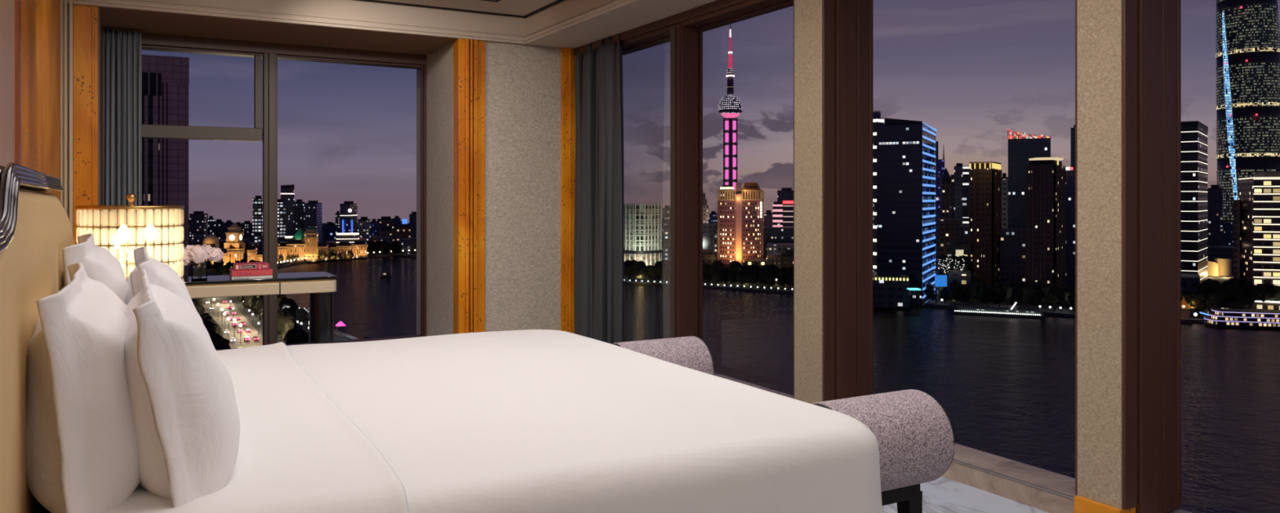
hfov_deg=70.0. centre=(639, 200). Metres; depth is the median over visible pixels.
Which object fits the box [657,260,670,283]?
tree
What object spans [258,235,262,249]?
office tower
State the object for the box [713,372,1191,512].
trim
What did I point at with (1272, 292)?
tree
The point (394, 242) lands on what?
tree
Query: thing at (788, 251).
plant
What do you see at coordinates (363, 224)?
office tower
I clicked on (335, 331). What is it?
quay
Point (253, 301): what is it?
tree
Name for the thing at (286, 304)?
tree
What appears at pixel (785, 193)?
office tower
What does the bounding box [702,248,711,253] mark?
plant
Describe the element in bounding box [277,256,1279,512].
river water
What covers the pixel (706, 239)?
dome
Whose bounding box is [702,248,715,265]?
block
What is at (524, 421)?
bed
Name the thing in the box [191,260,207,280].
vase
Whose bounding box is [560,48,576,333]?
trim
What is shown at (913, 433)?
bench
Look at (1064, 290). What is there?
tree
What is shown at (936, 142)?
office tower
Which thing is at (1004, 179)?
office tower
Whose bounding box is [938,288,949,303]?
tree
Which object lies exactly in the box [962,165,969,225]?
office tower
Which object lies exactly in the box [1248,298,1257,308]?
tree
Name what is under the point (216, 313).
road
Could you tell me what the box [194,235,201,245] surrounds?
office tower
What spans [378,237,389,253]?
office tower
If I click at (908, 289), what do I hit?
canopy
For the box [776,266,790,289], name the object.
tree
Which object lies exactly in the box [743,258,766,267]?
podium
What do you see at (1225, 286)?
tree
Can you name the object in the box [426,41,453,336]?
trim
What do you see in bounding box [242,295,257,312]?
tree
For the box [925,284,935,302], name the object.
tree
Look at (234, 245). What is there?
waterfront building
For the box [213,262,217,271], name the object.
tree
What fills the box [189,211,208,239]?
office tower
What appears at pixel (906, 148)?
glass tower
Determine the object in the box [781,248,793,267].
block
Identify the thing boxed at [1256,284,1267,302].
tree
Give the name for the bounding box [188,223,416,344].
bank
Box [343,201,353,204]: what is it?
plant
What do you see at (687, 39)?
trim
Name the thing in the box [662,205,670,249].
office tower
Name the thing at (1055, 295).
tree
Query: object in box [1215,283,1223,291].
tree
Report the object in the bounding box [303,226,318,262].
waterfront building
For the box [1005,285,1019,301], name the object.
tree
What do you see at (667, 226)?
plant
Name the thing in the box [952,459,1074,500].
trim
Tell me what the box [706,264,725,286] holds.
tree
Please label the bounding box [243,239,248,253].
office tower
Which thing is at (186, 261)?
peony
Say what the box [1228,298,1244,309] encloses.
tree
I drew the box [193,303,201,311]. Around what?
tree
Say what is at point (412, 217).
office tower
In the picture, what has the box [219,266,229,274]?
tree
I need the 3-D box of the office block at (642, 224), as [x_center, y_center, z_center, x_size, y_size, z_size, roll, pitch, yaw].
[0.295,31.490,780.307,35.261,56.820,33.731,0,0,-29]
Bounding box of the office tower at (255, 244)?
[252,242,257,253]
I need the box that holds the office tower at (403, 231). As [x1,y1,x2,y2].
[394,224,413,240]
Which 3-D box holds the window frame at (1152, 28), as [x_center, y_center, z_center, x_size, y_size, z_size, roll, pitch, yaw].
[1.897,-0.055,3.555,0.353,2.510,0.217,0,0,-29]
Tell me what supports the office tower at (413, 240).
on the bank at (1064, 308)
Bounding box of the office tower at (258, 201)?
[253,195,262,248]
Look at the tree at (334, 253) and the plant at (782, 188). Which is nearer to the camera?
the tree at (334, 253)
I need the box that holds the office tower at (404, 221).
[398,219,407,226]
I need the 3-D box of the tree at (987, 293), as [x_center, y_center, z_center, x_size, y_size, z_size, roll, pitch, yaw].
[194.468,54.136,512.029,7.295,11.548,7.759,0,0,-41]
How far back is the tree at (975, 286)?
532.22 m
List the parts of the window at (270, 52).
sash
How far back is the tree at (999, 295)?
507.35 m
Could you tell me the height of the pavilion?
11.141 m
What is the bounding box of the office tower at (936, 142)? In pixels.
[935,141,937,301]
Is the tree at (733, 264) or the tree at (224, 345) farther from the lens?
the tree at (733, 264)
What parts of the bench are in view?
rail, leg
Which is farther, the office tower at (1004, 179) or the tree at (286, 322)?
the office tower at (1004, 179)
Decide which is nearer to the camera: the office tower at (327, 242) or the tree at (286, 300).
the tree at (286, 300)
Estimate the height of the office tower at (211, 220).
36.479 m
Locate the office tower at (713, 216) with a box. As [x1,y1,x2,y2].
[709,211,717,242]
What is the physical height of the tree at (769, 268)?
15.038 m
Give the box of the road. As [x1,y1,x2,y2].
[200,297,262,348]
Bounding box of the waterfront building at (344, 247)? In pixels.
[336,241,352,259]
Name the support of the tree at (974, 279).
on the bank at (1064, 308)
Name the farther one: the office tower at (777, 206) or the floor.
the office tower at (777, 206)
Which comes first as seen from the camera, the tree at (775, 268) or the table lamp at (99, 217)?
the table lamp at (99, 217)
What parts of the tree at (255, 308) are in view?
crown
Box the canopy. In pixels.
[906,288,920,311]
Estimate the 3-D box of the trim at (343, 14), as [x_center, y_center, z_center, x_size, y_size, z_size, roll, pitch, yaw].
[0.133,-1.419,2.363,3.345,0.218,10.390,0,0,-29]
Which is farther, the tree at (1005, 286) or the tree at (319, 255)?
the tree at (319, 255)
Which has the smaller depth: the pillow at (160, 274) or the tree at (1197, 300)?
the pillow at (160, 274)
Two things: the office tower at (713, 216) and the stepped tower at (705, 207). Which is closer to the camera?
the stepped tower at (705, 207)
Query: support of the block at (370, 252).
on the bank at (238, 304)
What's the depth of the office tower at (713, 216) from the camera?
1300.33 m
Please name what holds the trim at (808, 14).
on the trim
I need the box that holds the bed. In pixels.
[98,329,882,512]
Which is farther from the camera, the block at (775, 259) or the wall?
the block at (775, 259)
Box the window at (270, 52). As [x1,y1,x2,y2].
[104,30,426,351]
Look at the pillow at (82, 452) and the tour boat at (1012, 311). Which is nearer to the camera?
the pillow at (82, 452)
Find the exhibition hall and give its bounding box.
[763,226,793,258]
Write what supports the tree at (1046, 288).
on the bank at (1064, 308)
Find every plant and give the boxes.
[193,211,204,213]
[307,200,318,203]
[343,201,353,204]
[381,216,391,219]
[382,226,391,230]
[399,224,408,226]
[665,224,670,228]
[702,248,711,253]
[781,187,791,190]
[785,248,793,254]
[1210,185,1218,188]
[1254,171,1279,177]
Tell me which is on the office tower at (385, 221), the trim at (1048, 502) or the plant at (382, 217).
the plant at (382, 217)
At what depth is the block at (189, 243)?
903.90 m
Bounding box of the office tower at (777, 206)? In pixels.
[773,201,782,226]
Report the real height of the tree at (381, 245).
14.128 m
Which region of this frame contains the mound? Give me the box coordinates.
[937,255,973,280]
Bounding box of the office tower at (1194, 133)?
[1181,120,1208,284]
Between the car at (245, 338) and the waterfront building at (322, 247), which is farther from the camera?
the waterfront building at (322, 247)
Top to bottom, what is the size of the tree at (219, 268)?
13.016 m
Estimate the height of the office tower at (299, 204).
60.607 m
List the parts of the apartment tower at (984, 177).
crown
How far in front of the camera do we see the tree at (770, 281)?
614.00 m
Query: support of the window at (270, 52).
in the wall
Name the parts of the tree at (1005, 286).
crown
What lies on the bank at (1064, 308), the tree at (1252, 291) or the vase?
the tree at (1252, 291)
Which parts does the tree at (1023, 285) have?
crown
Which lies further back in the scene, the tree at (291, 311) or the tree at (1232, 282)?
the tree at (1232, 282)
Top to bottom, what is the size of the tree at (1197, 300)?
13.523 m
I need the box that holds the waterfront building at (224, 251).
[220,248,228,265]
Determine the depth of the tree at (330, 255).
903.57 m
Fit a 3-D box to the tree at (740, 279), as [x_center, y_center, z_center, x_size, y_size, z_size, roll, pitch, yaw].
[71.023,53.634,627.583,10.074,12.555,10.091,0,0,-28]
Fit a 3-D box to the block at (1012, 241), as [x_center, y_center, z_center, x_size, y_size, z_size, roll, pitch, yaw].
[252.594,39.797,617.969,35.444,40.206,32.973,0,0,-29]
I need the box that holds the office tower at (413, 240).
[410,237,416,252]
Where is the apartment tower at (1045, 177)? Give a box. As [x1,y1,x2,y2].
[1025,157,1066,289]
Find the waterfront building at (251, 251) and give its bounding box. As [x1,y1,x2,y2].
[246,245,256,262]
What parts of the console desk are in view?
drawer, leg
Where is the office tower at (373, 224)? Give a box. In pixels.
[370,218,377,241]
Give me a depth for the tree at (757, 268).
629.72 m
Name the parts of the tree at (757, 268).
crown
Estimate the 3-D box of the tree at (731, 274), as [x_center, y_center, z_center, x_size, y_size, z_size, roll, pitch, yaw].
[65.287,53.906,632.479,9.637,12.010,9.653,0,0,6]
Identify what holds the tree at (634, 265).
on the bank at (1064, 308)
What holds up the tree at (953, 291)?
on the bank at (1064, 308)
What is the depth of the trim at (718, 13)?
6.31 m
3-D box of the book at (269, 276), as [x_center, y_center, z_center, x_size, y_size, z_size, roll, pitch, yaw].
[-2.664,0.525,6.255,0.256,0.020,0.203,0,0,-29]
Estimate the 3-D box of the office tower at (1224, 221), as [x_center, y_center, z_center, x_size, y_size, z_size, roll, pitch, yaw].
[816.622,44.199,1281.847,24.621,31.402,17.803,0,0,-29]
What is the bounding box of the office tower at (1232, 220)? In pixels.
[1231,220,1233,241]
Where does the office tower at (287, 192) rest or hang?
on the bank at (238, 304)
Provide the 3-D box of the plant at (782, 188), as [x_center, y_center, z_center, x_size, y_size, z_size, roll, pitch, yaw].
[187.348,-13.404,1167.638,12.775,4.000,17.600,0,0,9]
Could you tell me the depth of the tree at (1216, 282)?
539.94 m
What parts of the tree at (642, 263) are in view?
crown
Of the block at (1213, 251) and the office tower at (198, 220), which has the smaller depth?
the block at (1213, 251)
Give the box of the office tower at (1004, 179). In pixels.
[1001,173,1008,228]
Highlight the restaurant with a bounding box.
[1199,302,1231,315]
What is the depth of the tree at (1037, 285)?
528.47 m
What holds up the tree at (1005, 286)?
on the bank at (1064, 308)
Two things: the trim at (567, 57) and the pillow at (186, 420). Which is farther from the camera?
the trim at (567, 57)
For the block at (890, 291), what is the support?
on the bank at (1064, 308)
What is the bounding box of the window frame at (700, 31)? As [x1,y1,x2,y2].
[699,30,702,340]
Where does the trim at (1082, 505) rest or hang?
on the floor
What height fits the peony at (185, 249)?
0.221 m
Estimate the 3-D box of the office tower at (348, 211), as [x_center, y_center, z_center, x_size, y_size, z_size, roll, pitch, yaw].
[-396.815,30.840,1247.544,30.190,58.120,49.856,0,0,-29]
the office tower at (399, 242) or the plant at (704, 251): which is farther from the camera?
the office tower at (399, 242)
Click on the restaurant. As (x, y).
(1224, 304)
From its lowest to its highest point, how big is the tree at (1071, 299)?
9.145 m
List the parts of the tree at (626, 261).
crown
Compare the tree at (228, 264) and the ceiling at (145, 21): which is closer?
the ceiling at (145, 21)
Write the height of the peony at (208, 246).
0.218 m
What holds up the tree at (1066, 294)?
on the bank at (1064, 308)
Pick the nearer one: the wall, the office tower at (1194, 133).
the wall
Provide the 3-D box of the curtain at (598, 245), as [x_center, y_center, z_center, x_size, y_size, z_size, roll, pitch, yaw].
[-0.340,-0.054,7.548,0.152,2.509,0.881,0,0,-27]
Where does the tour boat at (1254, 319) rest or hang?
on the river water
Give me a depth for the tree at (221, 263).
768.54 m
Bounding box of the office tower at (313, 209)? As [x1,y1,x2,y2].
[303,200,321,242]
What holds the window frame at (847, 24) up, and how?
attached to the wall
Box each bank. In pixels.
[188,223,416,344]
[391,223,1271,319]
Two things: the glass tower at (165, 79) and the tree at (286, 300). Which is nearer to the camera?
the glass tower at (165, 79)
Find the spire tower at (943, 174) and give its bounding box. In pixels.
[937,151,951,219]
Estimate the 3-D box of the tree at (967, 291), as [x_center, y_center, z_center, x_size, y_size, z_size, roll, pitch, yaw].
[187.197,54.092,521.010,8.503,11.636,6.389,0,0,-39]
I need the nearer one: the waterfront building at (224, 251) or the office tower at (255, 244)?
the waterfront building at (224, 251)
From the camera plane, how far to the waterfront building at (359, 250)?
942.55 m
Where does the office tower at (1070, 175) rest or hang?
on the bank at (1064, 308)
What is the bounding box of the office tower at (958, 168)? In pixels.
[954,163,964,225]
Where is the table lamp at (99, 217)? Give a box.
[75,193,184,281]
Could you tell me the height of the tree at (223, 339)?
10.161 m
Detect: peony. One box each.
[181,250,191,266]
[183,244,193,252]
[187,244,209,263]
[203,244,212,249]
[208,247,223,263]
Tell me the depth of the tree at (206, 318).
362.15 m
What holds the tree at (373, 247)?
on the bank at (238, 304)
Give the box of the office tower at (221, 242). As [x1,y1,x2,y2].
[218,240,225,248]
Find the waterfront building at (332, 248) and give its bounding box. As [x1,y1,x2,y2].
[327,243,337,260]
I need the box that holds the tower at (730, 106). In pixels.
[718,24,742,190]
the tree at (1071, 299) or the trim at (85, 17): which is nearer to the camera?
the trim at (85, 17)
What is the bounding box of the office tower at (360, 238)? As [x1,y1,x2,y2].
[358,237,364,240]
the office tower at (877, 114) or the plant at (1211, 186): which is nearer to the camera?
the office tower at (877, 114)
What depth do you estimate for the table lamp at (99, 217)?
3.88 m
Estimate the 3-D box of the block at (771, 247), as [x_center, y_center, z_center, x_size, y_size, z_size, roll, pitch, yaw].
[128.245,49.790,818.046,42.508,20.221,43.024,0,0,-29]
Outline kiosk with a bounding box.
[335,321,346,333]
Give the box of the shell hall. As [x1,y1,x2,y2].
[1207,258,1231,276]
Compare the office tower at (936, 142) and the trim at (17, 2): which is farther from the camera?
the office tower at (936, 142)
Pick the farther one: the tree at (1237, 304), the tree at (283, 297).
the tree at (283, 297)
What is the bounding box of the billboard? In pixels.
[934,275,946,303]
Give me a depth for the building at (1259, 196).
518.75 m
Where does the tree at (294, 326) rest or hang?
on the bank at (238, 304)
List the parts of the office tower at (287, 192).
slanted crown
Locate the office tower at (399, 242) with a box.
[395,240,401,253]
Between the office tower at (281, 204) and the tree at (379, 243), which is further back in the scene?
the office tower at (281, 204)
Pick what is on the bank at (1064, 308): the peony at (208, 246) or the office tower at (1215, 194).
the office tower at (1215, 194)
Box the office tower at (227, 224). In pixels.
[224,220,233,236]
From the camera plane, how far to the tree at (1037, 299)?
497.30 m
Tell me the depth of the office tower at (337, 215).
1258.78 m
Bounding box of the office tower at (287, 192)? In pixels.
[280,184,294,236]
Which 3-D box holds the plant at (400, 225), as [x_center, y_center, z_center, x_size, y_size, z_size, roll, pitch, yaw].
[-307.902,33.649,1192.582,12.802,4.000,17.600,0,0,-14]
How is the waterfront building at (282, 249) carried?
on the bank at (238, 304)
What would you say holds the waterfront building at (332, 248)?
on the bank at (238, 304)
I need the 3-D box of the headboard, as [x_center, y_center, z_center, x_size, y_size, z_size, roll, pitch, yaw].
[-1.451,0.595,2.029,0.242,1.310,3.160,0,0,-29]
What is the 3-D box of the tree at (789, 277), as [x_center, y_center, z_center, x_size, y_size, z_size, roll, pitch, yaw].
[101.340,53.345,606.929,7.210,13.132,9.596,0,0,40]
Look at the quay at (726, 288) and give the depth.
596.06 m
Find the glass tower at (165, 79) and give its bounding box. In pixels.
[142,54,189,276]
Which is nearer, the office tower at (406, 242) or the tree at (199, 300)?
the tree at (199, 300)
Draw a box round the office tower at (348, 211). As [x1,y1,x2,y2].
[339,201,357,233]
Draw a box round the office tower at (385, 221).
[377,216,394,235]
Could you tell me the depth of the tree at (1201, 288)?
536.13 m
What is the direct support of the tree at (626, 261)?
on the bank at (1064, 308)
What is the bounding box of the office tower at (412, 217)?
[408,212,416,237]
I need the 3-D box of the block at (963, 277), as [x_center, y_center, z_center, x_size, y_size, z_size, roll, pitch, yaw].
[194.648,52.007,557.198,32.392,15.786,30.688,0,0,-29]
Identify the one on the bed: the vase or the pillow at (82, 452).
the pillow at (82, 452)
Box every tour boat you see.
[363,335,382,338]
[379,271,391,278]
[952,302,1044,319]
[1204,308,1279,330]
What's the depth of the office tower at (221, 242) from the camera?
1030.40 m
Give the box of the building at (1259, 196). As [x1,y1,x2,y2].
[1238,171,1279,304]
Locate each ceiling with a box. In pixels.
[73,0,559,54]
[377,0,564,17]
[527,0,716,48]
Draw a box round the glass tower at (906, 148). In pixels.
[876,118,937,305]
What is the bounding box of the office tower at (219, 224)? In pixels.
[213,219,223,239]
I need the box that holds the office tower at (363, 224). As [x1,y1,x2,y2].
[357,217,370,241]
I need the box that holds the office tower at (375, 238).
[372,235,379,242]
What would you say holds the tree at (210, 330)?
on the bank at (238, 304)
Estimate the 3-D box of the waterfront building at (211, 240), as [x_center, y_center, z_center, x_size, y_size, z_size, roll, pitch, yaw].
[-386.015,43.725,821.956,14.000,32.349,24.369,0,0,-29]
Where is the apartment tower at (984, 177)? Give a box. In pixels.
[968,161,1001,288]
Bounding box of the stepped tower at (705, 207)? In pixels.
[702,191,708,222]
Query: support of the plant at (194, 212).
on the office tower at (198, 220)
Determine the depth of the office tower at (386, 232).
1128.36 m
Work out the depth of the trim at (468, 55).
7.45 m
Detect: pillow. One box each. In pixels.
[26,262,140,512]
[62,233,128,303]
[124,268,239,508]
[125,246,203,323]
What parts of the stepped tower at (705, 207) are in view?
stepped crown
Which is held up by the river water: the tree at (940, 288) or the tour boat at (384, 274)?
the tour boat at (384, 274)
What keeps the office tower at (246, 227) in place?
on the bank at (238, 304)
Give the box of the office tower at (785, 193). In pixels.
[777,187,793,204]
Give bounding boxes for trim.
[0,0,14,166]
[14,0,20,164]
[20,0,61,203]
[61,0,73,235]
[62,0,640,44]
[73,4,97,244]
[97,7,102,205]
[360,0,563,17]
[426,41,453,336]
[453,38,484,334]
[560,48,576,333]
[573,0,793,57]
[670,26,675,337]
[671,23,699,338]
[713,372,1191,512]
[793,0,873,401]
[794,0,822,404]
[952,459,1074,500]
[1074,495,1137,512]
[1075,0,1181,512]
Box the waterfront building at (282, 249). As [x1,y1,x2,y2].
[278,242,288,262]
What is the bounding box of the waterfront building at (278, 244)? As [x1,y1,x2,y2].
[277,240,279,257]
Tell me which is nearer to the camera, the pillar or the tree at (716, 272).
the pillar
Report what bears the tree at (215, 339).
on the bank at (238, 304)
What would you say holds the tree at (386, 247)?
on the bank at (238, 304)
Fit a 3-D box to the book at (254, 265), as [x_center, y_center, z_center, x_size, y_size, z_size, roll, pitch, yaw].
[-2.666,0.453,6.260,0.214,0.039,0.173,0,0,-29]
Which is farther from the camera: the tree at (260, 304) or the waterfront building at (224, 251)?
the waterfront building at (224, 251)
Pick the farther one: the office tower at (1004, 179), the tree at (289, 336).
the office tower at (1004, 179)
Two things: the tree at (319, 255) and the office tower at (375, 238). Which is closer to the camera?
the tree at (319, 255)
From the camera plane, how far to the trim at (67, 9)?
6.07 m
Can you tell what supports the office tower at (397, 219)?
on the bank at (1064, 308)
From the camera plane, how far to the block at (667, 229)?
900.27 m
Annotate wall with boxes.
[416,41,560,335]
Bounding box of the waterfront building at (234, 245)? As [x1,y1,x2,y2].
[224,222,244,268]
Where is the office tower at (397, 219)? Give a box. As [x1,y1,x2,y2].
[393,216,400,226]
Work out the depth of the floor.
3.93 m
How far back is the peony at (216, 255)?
6.15 m
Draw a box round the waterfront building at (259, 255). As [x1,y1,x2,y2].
[255,249,262,262]
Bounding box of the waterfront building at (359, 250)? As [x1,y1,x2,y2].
[351,240,368,257]
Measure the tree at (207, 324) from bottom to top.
13.154 m
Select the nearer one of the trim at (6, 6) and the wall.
the trim at (6, 6)
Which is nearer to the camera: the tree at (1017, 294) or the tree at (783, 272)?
the tree at (1017, 294)
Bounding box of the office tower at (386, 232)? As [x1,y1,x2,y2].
[377,226,394,242]
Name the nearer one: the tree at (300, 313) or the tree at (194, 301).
the tree at (300, 313)
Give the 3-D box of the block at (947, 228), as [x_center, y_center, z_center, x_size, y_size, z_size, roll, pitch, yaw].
[222.519,36.952,657.574,33.881,45.896,32.623,0,0,-29]
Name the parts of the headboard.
moulding, moulding, moulding, moulding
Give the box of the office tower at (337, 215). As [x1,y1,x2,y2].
[335,211,339,243]
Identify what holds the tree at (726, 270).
on the bank at (1064, 308)
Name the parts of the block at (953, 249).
cream panel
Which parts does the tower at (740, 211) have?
crown cornice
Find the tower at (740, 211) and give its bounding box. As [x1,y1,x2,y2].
[716,182,764,268]
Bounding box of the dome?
[702,232,711,248]
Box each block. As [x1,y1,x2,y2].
[188,242,195,245]
[284,236,293,244]
[336,232,359,245]
[368,251,385,254]
[623,203,662,266]
[663,224,670,261]
[702,222,716,260]
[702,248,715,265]
[764,210,773,226]
[766,243,793,253]
[766,253,781,269]
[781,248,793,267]
[873,272,909,308]
[937,218,960,257]
[946,243,970,285]
[947,270,970,301]
[957,225,968,244]
[1000,228,1025,286]
[1181,273,1199,293]
[1207,245,1233,268]
[1253,301,1279,310]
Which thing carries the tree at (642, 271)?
on the bank at (1064, 308)
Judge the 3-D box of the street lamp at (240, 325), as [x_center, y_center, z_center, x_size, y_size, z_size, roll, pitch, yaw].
[-165.252,55.600,378.230,1.200,8.600,1.200,0,0,-29]
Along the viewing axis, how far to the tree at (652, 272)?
665.44 m
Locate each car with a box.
[229,337,235,342]
[244,337,249,341]
[252,336,258,340]
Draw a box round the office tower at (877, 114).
[873,111,884,272]
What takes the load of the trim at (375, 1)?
attached to the ceiling at (517, 7)
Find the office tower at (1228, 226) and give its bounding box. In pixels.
[1224,222,1231,246]
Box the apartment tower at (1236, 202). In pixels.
[1233,200,1239,280]
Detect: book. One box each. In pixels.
[228,267,272,276]
[228,275,272,279]
[232,262,269,270]
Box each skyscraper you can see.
[1007,128,1051,228]
[1071,124,1075,170]
[1215,0,1279,222]
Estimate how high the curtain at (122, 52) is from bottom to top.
2.579 m
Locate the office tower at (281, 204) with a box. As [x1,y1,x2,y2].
[277,199,285,242]
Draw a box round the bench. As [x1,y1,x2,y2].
[612,336,955,512]
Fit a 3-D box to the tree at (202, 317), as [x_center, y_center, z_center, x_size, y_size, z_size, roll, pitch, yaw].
[-183.568,53.846,386.295,6.660,12.129,8.863,0,0,30]
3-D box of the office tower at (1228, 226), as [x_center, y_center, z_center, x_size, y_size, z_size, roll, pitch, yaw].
[760.084,44.534,1180.765,24.759,30.732,17.936,0,0,-29]
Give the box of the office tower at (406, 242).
[401,238,410,253]
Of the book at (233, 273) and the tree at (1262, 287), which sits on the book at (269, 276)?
the book at (233, 273)
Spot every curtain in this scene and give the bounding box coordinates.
[102,27,142,279]
[573,32,625,344]
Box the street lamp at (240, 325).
[239,324,242,344]
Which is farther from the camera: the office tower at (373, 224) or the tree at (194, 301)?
the office tower at (373, 224)
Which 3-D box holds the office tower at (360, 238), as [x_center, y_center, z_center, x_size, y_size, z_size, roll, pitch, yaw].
[-323.828,51.823,1057.236,15.705,16.154,25.758,0,0,-29]
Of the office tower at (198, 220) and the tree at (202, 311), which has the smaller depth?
the tree at (202, 311)
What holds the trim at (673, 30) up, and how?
attached to the wall
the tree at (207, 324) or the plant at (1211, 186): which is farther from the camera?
the plant at (1211, 186)
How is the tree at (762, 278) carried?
on the bank at (1064, 308)
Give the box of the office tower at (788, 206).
[782,200,793,226]
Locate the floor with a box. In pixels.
[882,476,1048,512]
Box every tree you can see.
[191,298,202,305]
[191,299,204,311]
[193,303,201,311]
[195,303,204,314]
[200,313,217,324]
[201,316,222,331]
[202,320,222,337]
[206,327,219,335]
[207,260,212,271]
[208,333,222,346]
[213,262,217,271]
[214,341,231,350]
[215,265,226,275]
[216,260,223,268]
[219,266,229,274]
[222,337,229,344]
[226,262,231,268]
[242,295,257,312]
[249,297,262,318]
[252,299,260,319]
[256,298,262,313]
[261,303,282,311]
[277,295,287,304]
[277,308,283,319]
[277,313,294,334]
[280,318,293,337]
[281,302,296,311]
[282,298,297,311]
[282,307,297,318]
[282,320,297,342]
[284,328,306,344]
[287,322,302,330]
[293,332,308,344]
[294,308,306,324]
[318,253,322,261]
[321,253,325,261]
[327,252,333,258]
[330,252,336,260]
[347,251,354,259]
[366,240,373,255]
[369,242,377,254]
[376,240,386,252]
[377,242,387,255]
[381,243,391,255]
[389,240,398,255]
[395,245,399,255]
[623,259,635,279]
[624,262,631,280]
[630,261,640,281]
[638,260,646,279]
[638,266,648,281]
[647,265,659,281]
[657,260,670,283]
[702,266,707,283]
[702,270,711,285]
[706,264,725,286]
[712,261,724,266]
[721,266,731,284]
[727,269,737,286]
[729,261,740,271]
[734,264,746,270]
[736,270,746,287]
[742,266,759,288]
[754,266,761,286]
[758,268,771,288]
[759,265,772,287]
[765,273,775,288]
[769,264,779,279]
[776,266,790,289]
[786,270,793,290]
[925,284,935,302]
[937,285,948,301]
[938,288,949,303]
[947,282,962,302]
[947,284,960,305]
[961,284,976,305]
[965,282,979,302]
[970,276,980,284]
[980,286,994,306]
[991,288,1006,306]
[1001,281,1012,302]
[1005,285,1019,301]
[1008,287,1023,305]
[1017,282,1030,302]
[1028,288,1047,309]
[1032,281,1044,290]
[1040,284,1050,306]
[1043,285,1064,311]
[1062,287,1074,305]
[1063,292,1075,308]
[1066,295,1075,311]
[1181,291,1191,306]
[1189,290,1206,317]
[1196,283,1208,297]
[1201,280,1220,293]
[1202,278,1220,284]
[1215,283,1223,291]
[1221,284,1233,289]
[1224,278,1239,288]
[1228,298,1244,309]
[1231,288,1239,297]
[1244,282,1262,308]
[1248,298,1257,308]
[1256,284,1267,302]
[1263,283,1279,301]
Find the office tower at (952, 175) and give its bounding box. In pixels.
[951,174,954,218]
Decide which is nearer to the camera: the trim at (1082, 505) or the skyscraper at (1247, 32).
the trim at (1082, 505)
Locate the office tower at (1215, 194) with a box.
[1207,185,1222,245]
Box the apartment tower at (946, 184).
[942,177,951,218]
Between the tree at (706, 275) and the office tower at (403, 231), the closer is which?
the tree at (706, 275)
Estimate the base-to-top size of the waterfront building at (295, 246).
32.537 m
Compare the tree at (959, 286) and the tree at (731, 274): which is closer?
the tree at (959, 286)
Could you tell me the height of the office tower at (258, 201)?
65.239 m
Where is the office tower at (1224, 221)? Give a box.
[1222,220,1225,243]
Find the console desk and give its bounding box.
[126,271,336,344]
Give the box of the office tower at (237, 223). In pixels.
[236,222,241,232]
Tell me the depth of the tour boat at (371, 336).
380.45 m
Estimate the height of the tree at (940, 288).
10.446 m
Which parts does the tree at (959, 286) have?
crown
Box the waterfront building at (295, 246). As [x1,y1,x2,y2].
[285,227,305,262]
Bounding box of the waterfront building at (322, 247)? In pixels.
[318,242,328,260]
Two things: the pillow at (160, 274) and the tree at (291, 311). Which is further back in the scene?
the tree at (291, 311)
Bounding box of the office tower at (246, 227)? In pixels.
[241,221,253,236]
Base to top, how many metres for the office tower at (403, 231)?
28.251 m
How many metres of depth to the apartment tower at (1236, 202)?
540.73 m
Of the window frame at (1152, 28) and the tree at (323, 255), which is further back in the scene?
the tree at (323, 255)
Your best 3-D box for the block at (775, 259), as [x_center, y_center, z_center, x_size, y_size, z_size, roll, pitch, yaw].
[107.994,51.744,736.661,28.611,16.311,32.325,0,0,-29]
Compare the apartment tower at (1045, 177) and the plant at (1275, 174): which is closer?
the plant at (1275, 174)
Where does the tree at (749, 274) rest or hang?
on the bank at (1064, 308)
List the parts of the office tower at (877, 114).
round crown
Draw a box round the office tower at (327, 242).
[326,241,335,246]
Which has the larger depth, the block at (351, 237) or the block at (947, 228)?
the block at (351, 237)
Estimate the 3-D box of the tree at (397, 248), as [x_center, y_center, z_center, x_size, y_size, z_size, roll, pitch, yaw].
[-262.799,54.529,991.347,6.797,10.760,7.230,0,0,28]
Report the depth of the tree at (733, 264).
660.58 m
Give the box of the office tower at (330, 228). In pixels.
[324,222,335,239]
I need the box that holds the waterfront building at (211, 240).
[202,232,219,265]
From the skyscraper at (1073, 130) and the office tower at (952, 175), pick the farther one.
the skyscraper at (1073, 130)
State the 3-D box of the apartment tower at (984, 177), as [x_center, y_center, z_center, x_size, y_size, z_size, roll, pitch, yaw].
[233.045,17.366,616.404,34.514,85.069,28.456,0,0,-29]
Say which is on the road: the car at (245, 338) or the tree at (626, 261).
the car at (245, 338)
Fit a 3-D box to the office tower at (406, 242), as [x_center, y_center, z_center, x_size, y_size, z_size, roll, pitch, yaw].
[-262.283,51.836,1025.405,15.896,16.127,25.778,0,0,-29]
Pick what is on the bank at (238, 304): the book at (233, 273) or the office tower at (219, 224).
the office tower at (219, 224)
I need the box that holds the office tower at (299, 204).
[294,199,304,234]
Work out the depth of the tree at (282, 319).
388.95 m
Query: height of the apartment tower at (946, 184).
79.951 m
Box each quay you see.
[277,253,415,340]
[624,281,1207,324]
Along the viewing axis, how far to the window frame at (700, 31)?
6.49 m
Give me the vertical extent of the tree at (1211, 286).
12.543 m
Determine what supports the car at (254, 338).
on the road
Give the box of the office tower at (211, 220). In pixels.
[208,216,213,235]
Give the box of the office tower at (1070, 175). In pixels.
[1066,167,1075,285]
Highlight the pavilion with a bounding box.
[1181,297,1196,319]
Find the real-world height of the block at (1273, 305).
4.488 m
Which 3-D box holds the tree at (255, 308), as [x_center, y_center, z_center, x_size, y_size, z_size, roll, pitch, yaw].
[-188.888,54.724,455.188,5.694,10.370,7.578,0,0,1]
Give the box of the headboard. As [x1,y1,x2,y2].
[0,162,75,512]

